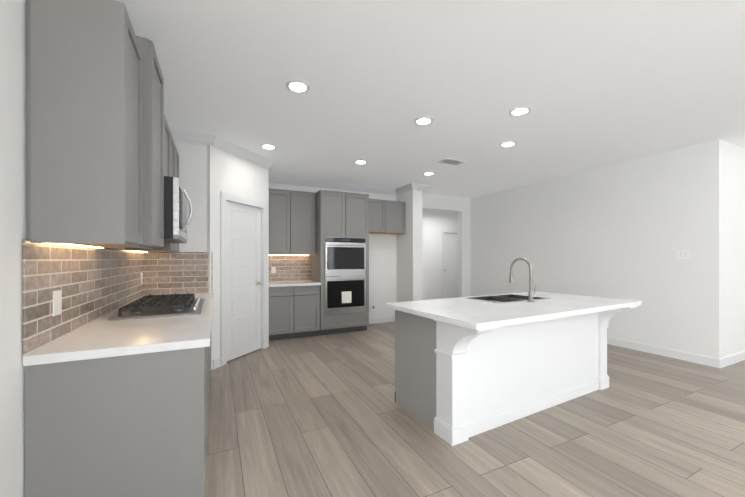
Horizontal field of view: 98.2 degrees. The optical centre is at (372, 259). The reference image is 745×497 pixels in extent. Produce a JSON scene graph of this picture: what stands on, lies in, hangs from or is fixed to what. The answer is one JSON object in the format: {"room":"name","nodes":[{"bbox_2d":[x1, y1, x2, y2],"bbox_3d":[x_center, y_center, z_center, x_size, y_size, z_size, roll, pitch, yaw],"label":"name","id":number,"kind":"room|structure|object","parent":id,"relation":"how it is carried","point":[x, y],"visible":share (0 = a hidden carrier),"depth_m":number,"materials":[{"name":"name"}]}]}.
{"room":"kitchen","nodes":[
{"label":"kitchen","id":0,"kind":"room"},
{"bbox_2d":[0,0,124,496],"bbox_3d":[-1.300,-0.066,0.898,0.120,2.740,9.220,0,0,-26],"label":"wall","id":1,"kind":"structure","parent":0,"point":[12,124],"depth_m":1.26,"materials":[{"name":"paint"}]},
{"bbox_2d":[22,0,169,251],"bbox_3d":[-1.474,-0.629,1.837,0.383,1.095,0.936,0,0,-26],"label":"upper cabinet","id":2,"kind":"object","parent":1,"relation":"attached to","point":[96,120],"depth_m":1.43,"materials":[{"name":"grey wood"}]},
{"bbox_2d":[122,143,178,251],"bbox_3d":[-2.162,-0.631,3.206,0.338,1.095,0.847,0,0,-26],"label":"upper cabinet","id":3,"kind":"object","parent":1,"relation":"attached to","point":[173,247],"depth_m":3.18,"materials":[{"name":"grey wood"}]},
{"bbox_2d":[150,40,163,83],"bbox_3d":[-1.538,-0.679,1.970,0.383,1.195,0.517,0,0,-26],"label":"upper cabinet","id":4,"kind":"object","parent":1,"relation":"attached to","point":[151,42],"depth_m":1.99,"materials":[{"name":"grey wood"}]},
{"bbox_2d":[166,121,173,163],"bbox_3d":[-1.838,-0.888,2.536,0.338,0.580,0.780,0,0,-26],"label":"upper cabinet","id":5,"kind":"object","parent":1,"relation":"attached to","point":[169,139],"depth_m":2.90,"materials":[{"name":"grey wood"}]},
{"bbox_2d":[166,164,192,243],"bbox_3d":[-1.743,-0.404,2.583,0.549,0.512,0.754,0,0,-26],"label":"microwave","id":6,"kind":"object","parent":1,"relation":"attached to","point":[177,222],"depth_m":2.33,"materials":[{"name":"grey metal"}]},
{"bbox_2d":[169,128,427,195],"bbox_3d":[0.748,-1.384,1.889,4.432,0.105,8.980,0,0,-26],"label":"crown molding","id":7,"kind":"structure","parent":1,"relation":"attached to","point":[217,142],"depth_m":4.70,"materials":[{"name":"white wood"}]},
{"bbox_2d":[174,141,206,251],"bbox_3d":[-2.220,-0.069,3.713,0.680,2.740,0.110,0,0,-26],"label":"wall","id":8,"kind":"structure","parent":0,"point":[193,168],"depth_m":3.73,"materials":[{"name":"paint"}]},
{"bbox_2d":[207,144,268,369],"bbox_3d":[-1.777,-0.070,4.306,0.110,2.740,1.088,0,0,19],"label":"wall","id":9,"kind":"structure","parent":0,"point":[229,173],"depth_m":3.91,"materials":[{"name":"paint"}]},
{"bbox_2d":[220,191,266,365],"bbox_3d":[-1.752,0.238,4.352,0.128,2.125,0.880,0,0,19],"label":"door frame","id":10,"kind":"structure","parent":9,"relation":"attached to","point":[228,197],"depth_m":3.99,"materials":[{"name":"white wood"}]},
{"bbox_2d":[227,201,262,361],"bbox_3d":[-1.739,0.278,4.353,0.529,2.020,0.514,0,0,-26],"label":"pantry door","id":11,"kind":"structure","parent":9,"relation":"in","point":[244,282],"depth_m":4.34,"materials":[{"name":"white wood"}]},
{"bbox_2d":[269,183,469,317],"bbox_3d":[-0.468,-0.072,6.357,6.140,2.740,0.120,0,0,-26],"label":"wall","id":12,"kind":"structure","parent":0,"point":[382,270],"depth_m":6.70,"materials":[{"name":"paint"}]},
{"bbox_2d":[269,188,316,255],"bbox_3d":[-1.463,-0.629,5.616,0.878,1.085,0.337,0,0,-26],"label":"upper cabinet","id":13,"kind":"object","parent":12,"relation":"attached to","point":[292,214],"depth_m":5.49,"materials":[{"name":"grey wood"}]},
{"bbox_2d":[369,316,394,323],"bbox_3d":[0.102,1.241,6.560,0.900,0.112,0.014,0,0,-26],"label":"baseboard","id":14,"kind":"structure","parent":12,"relation":"attached to","point":[391,318],"depth_m":6.60,"materials":[{"name":"white wood"}]},
{"bbox_2d":[369,199,404,234],"bbox_3d":[0.168,-0.837,6.395,0.914,0.630,0.357,0,0,-26],"label":"upper cabinet","id":15,"kind":"object","parent":12,"relation":"attached to","point":[385,216],"depth_m":6.26,"materials":[{"name":"grey wood"}]},
{"bbox_2d":[397,190,422,301],"bbox_3d":[0.740,-0.072,6.525,0.220,2.740,0.629,0,0,-26],"label":"wall column","id":16,"kind":"structure","parent":0,"point":[410,264],"depth_m":6.28,"materials":[{"name":"paint"}]},
{"bbox_2d":[115,0,744,211],"bbox_3d":[2.553,-1.479,3.974,10.100,0.080,11.600,0,0,-26],"label":"ceiling","id":17,"kind":"structure","parent":0,"point":[593,84],"depth_m":2.62,"materials":[{"name":"paint"}]},
{"bbox_2d":[260,144,276,149],"bbox_3d":[-1.327,-1.436,4.117,0.199,0.009,0.199,0,0,-32],"label":"recessed light","id":18,"kind":"object","parent":17,"relation":"in","point":[266,146],"depth_m":4.10,"materials":[{"name":"white"}]},
{"bbox_2d":[286,80,309,92],"bbox_3d":[-0.621,-1.435,2.681,0.199,0.009,0.199,0,0,-32],"label":"recessed light","id":19,"kind":"object","parent":17,"relation":"in","point":[297,86],"depth_m":2.67,"materials":[{"name":"white"}]},
{"bbox_2d":[354,160,366,163],"bbox_3d":[-0.174,-1.437,4.764,0.199,0.009,0.199,0,0,-32],"label":"recessed light","id":20,"kind":"object","parent":17,"relation":"in","point":[356,161],"depth_m":4.73,"materials":[{"name":"white"}]},
{"bbox_2d":[414,117,432,124],"bbox_3d":[0.533,-1.435,3.351,0.199,0.009,0.199,0,0,-35],"label":"recessed light","id":21,"kind":"object","parent":17,"relation":"in","point":[421,120],"depth_m":3.34,"materials":[{"name":"white"}]},
{"bbox_2d":[423,172,434,174],"bbox_3d":[0.947,-1.438,5.408,0.199,0.009,0.199,0,0,-32],"label":"recessed light","id":22,"kind":"object","parent":17,"relation":"in","point":[426,173],"depth_m":5.38,"materials":[{"name":"white"}]},
{"bbox_2d":[439,158,465,164],"bbox_3d":[1.176,-1.435,4.752,0.360,0.012,0.200,0,0,-26],"label":"ceiling vent","id":23,"kind":"object","parent":17,"relation":"in","point":[451,161],"visible":1,"depth_m":4.72,"materials":[{"name":"grey metal"}]},
{"bbox_2d":[500,141,516,146],"bbox_3d":[1.695,-1.436,4.025,0.199,0.009,0.199,0,0,-32],"label":"recessed light","id":24,"kind":"object","parent":17,"relation":"in","point":[509,143],"depth_m":4.02,"materials":[{"name":"white"}]},
{"bbox_2d":[509,106,530,115],"bbox_3d":[1.429,-1.435,3.130,0.199,0.009,0.199,0,0,-32],"label":"recessed light","id":25,"kind":"object","parent":17,"relation":"in","point":[519,111],"depth_m":3.12,"materials":[{"name":"white"}]},
{"bbox_2d":[423,210,457,299],"bbox_3d":[1.589,-0.076,9.521,4.200,2.740,0.120,0,0,-26],"label":"wall","id":26,"kind":"structure","parent":0,"point":[435,223],"depth_m":9.56,"materials":[{"name":"paint"}]},
{"bbox_2d":[441,230,457,298],"bbox_3d":[2.378,0.201,9.888,0.770,2.185,0.128,0,0,-26],"label":"door frame","id":27,"kind":"structure","parent":26,"relation":"attached to","point":[446,231],"depth_m":9.68,"materials":[{"name":"white wood"}]},
{"bbox_2d":[443,233,457,298],"bbox_3d":[2.393,0.241,9.857,0.584,2.080,0.107,0,0,-26],"label":"hall door","id":28,"kind":"structure","parent":26,"relation":"in","point":[450,266],"depth_m":9.88,"materials":[{"name":"white wood"}]},
{"bbox_2d":[205,322,744,496],"bbox_3d":[2.553,1.331,3.978,10.100,0.060,11.600,0,0,-26],"label":"floor","id":29,"kind":"structure","parent":0,"point":[319,416],"depth_m":2.37,"materials":[{"name":"brown wood"}]},
{"bbox_2d":[24,348,209,496],"bbox_3d":[-1.260,0.871,1.720,0.663,0.865,0.539,0,0,-26],"label":"base cabinet","id":30,"kind":"object","parent":29,"relation":"on","point":[119,426],"depth_m":1.47,"materials":[{"name":"grey wood"}]},
{"bbox_2d":[22,292,213,367],"bbox_3d":[-1.658,0.417,2.568,0.688,0.040,2.437,0,0,-26],"label":"countertop","id":31,"kind":"structure","parent":30,"relation":"on","point":[178,323],"depth_m":1.76,"materials":[{"name":"white stone"}]},
{"bbox_2d":[210,328,210,375],"bbox_3d":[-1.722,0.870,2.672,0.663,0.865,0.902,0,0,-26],"label":"base cabinet","id":32,"kind":"object","parent":29,"relation":"on","point":[210,328],"depth_m":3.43,"materials":[{"name":"grey wood"}]},
{"bbox_2d":[269,284,320,340],"bbox_3d":[-1.407,0.866,5.501,0.878,0.865,0.597,0,0,-26],"label":"base cabinet","id":33,"kind":"object","parent":29,"relation":"on","point":[293,312],"depth_m":5.25,"materials":[{"name":"grey wood"}]},
{"bbox_2d":[269,280,316,287],"bbox_3d":[-1.398,0.414,5.492,0.886,0.040,0.621,0,0,-26],"label":"countertop","id":34,"kind":"structure","parent":33,"relation":"on","point":[272,283],"depth_m":5.28,"materials":[{"name":"white stone"}]},
{"bbox_2d":[309,190,368,334],"bbox_3d":[-0.591,0.063,5.879,0.900,2.470,0.627,0,0,-26],"label":"tall cabinet","id":35,"kind":"object","parent":29,"relation":"on","point":[319,262],"depth_m":5.60,"materials":[{"name":"grey wood"}]},
{"bbox_2d":[394,305,640,445],"bbox_3d":[1.367,0.870,3.001,2.157,0.865,1.137,0,0,-26],"label":"kitchen island","id":36,"kind":"object","parent":29,"relation":"on","point":[466,368],"depth_m":2.62,"materials":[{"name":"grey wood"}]},
{"bbox_2d":[386,295,613,332],"bbox_3d":[1.082,0.417,2.848,1.664,0.040,1.161,0,0,-26],"label":"island countertop","id":37,"kind":"structure","parent":36,"relation":"on","point":[466,313],"depth_m":2.55,"materials":[{"name":"white stone"}]},
{"bbox_2d":[474,293,545,300],"bbox_3d":[1.364,0.512,3.280,0.710,0.237,0.447,0,0,-26],"label":"sink","id":38,"kind":"object","parent":37,"relation":"in","point":[511,296],"depth_m":3.42,"materials":[{"name":"black metal"}]},
{"bbox_2d":[509,257,537,300],"bbox_3d":[1.465,0.187,3.130,0.112,0.419,0.267,0,0,-26],"label":"faucet","id":39,"kind":"object","parent":37,"relation":"on","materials":[{"name":"silver metal"}]},
{"bbox_2d":[470,139,723,357],"bbox_3d":[3.265,-0.072,5.832,0.120,2.740,4.320,0,0,-26],"label":"wall","id":40,"kind":"structure","parent":0,"point":[626,230],"depth_m":4.70,"materials":[{"name":"paint"}]},
{"bbox_2d":[607,336,721,367],"bbox_3d":[3.234,1.242,5.744,0.014,0.112,4.214,0,0,-26],"label":"baseboard","id":41,"kind":"structure","parent":40,"relation":"attached to","point":[681,355],"depth_m":4.28,"materials":[{"name":"white wood"}]},
{"bbox_2d":[677,250,689,258],"bbox_3d":[4.006,-0.060,4.152,0.008,0.120,0.130,0,0,-26],"label":"switch plate","id":42,"kind":"object","parent":40,"relation":"attached to","point":[683,254],"visible":1,"depth_m":4.15,"materials":[{"name":"white plastic"}]},
{"bbox_2d":[723,141,744,356],"bbox_3d":[5.782,-0.070,4.718,3.440,2.740,0.120,0,0,-26],"label":"wall","id":43,"kind":"structure","parent":0,"point":[734,253],"depth_m":4.05,"materials":[{"name":"paint"}]},
{"bbox_2d":[722,351,744,367],"bbox_3d":[5.708,1.244,4.610,3.430,0.112,0.014,0,0,-26],"label":"baseboard","id":44,"kind":"structure","parent":43,"relation":"attached to","point":[725,361],"depth_m":4.01,"materials":[{"name":"white wood"}]}
]}

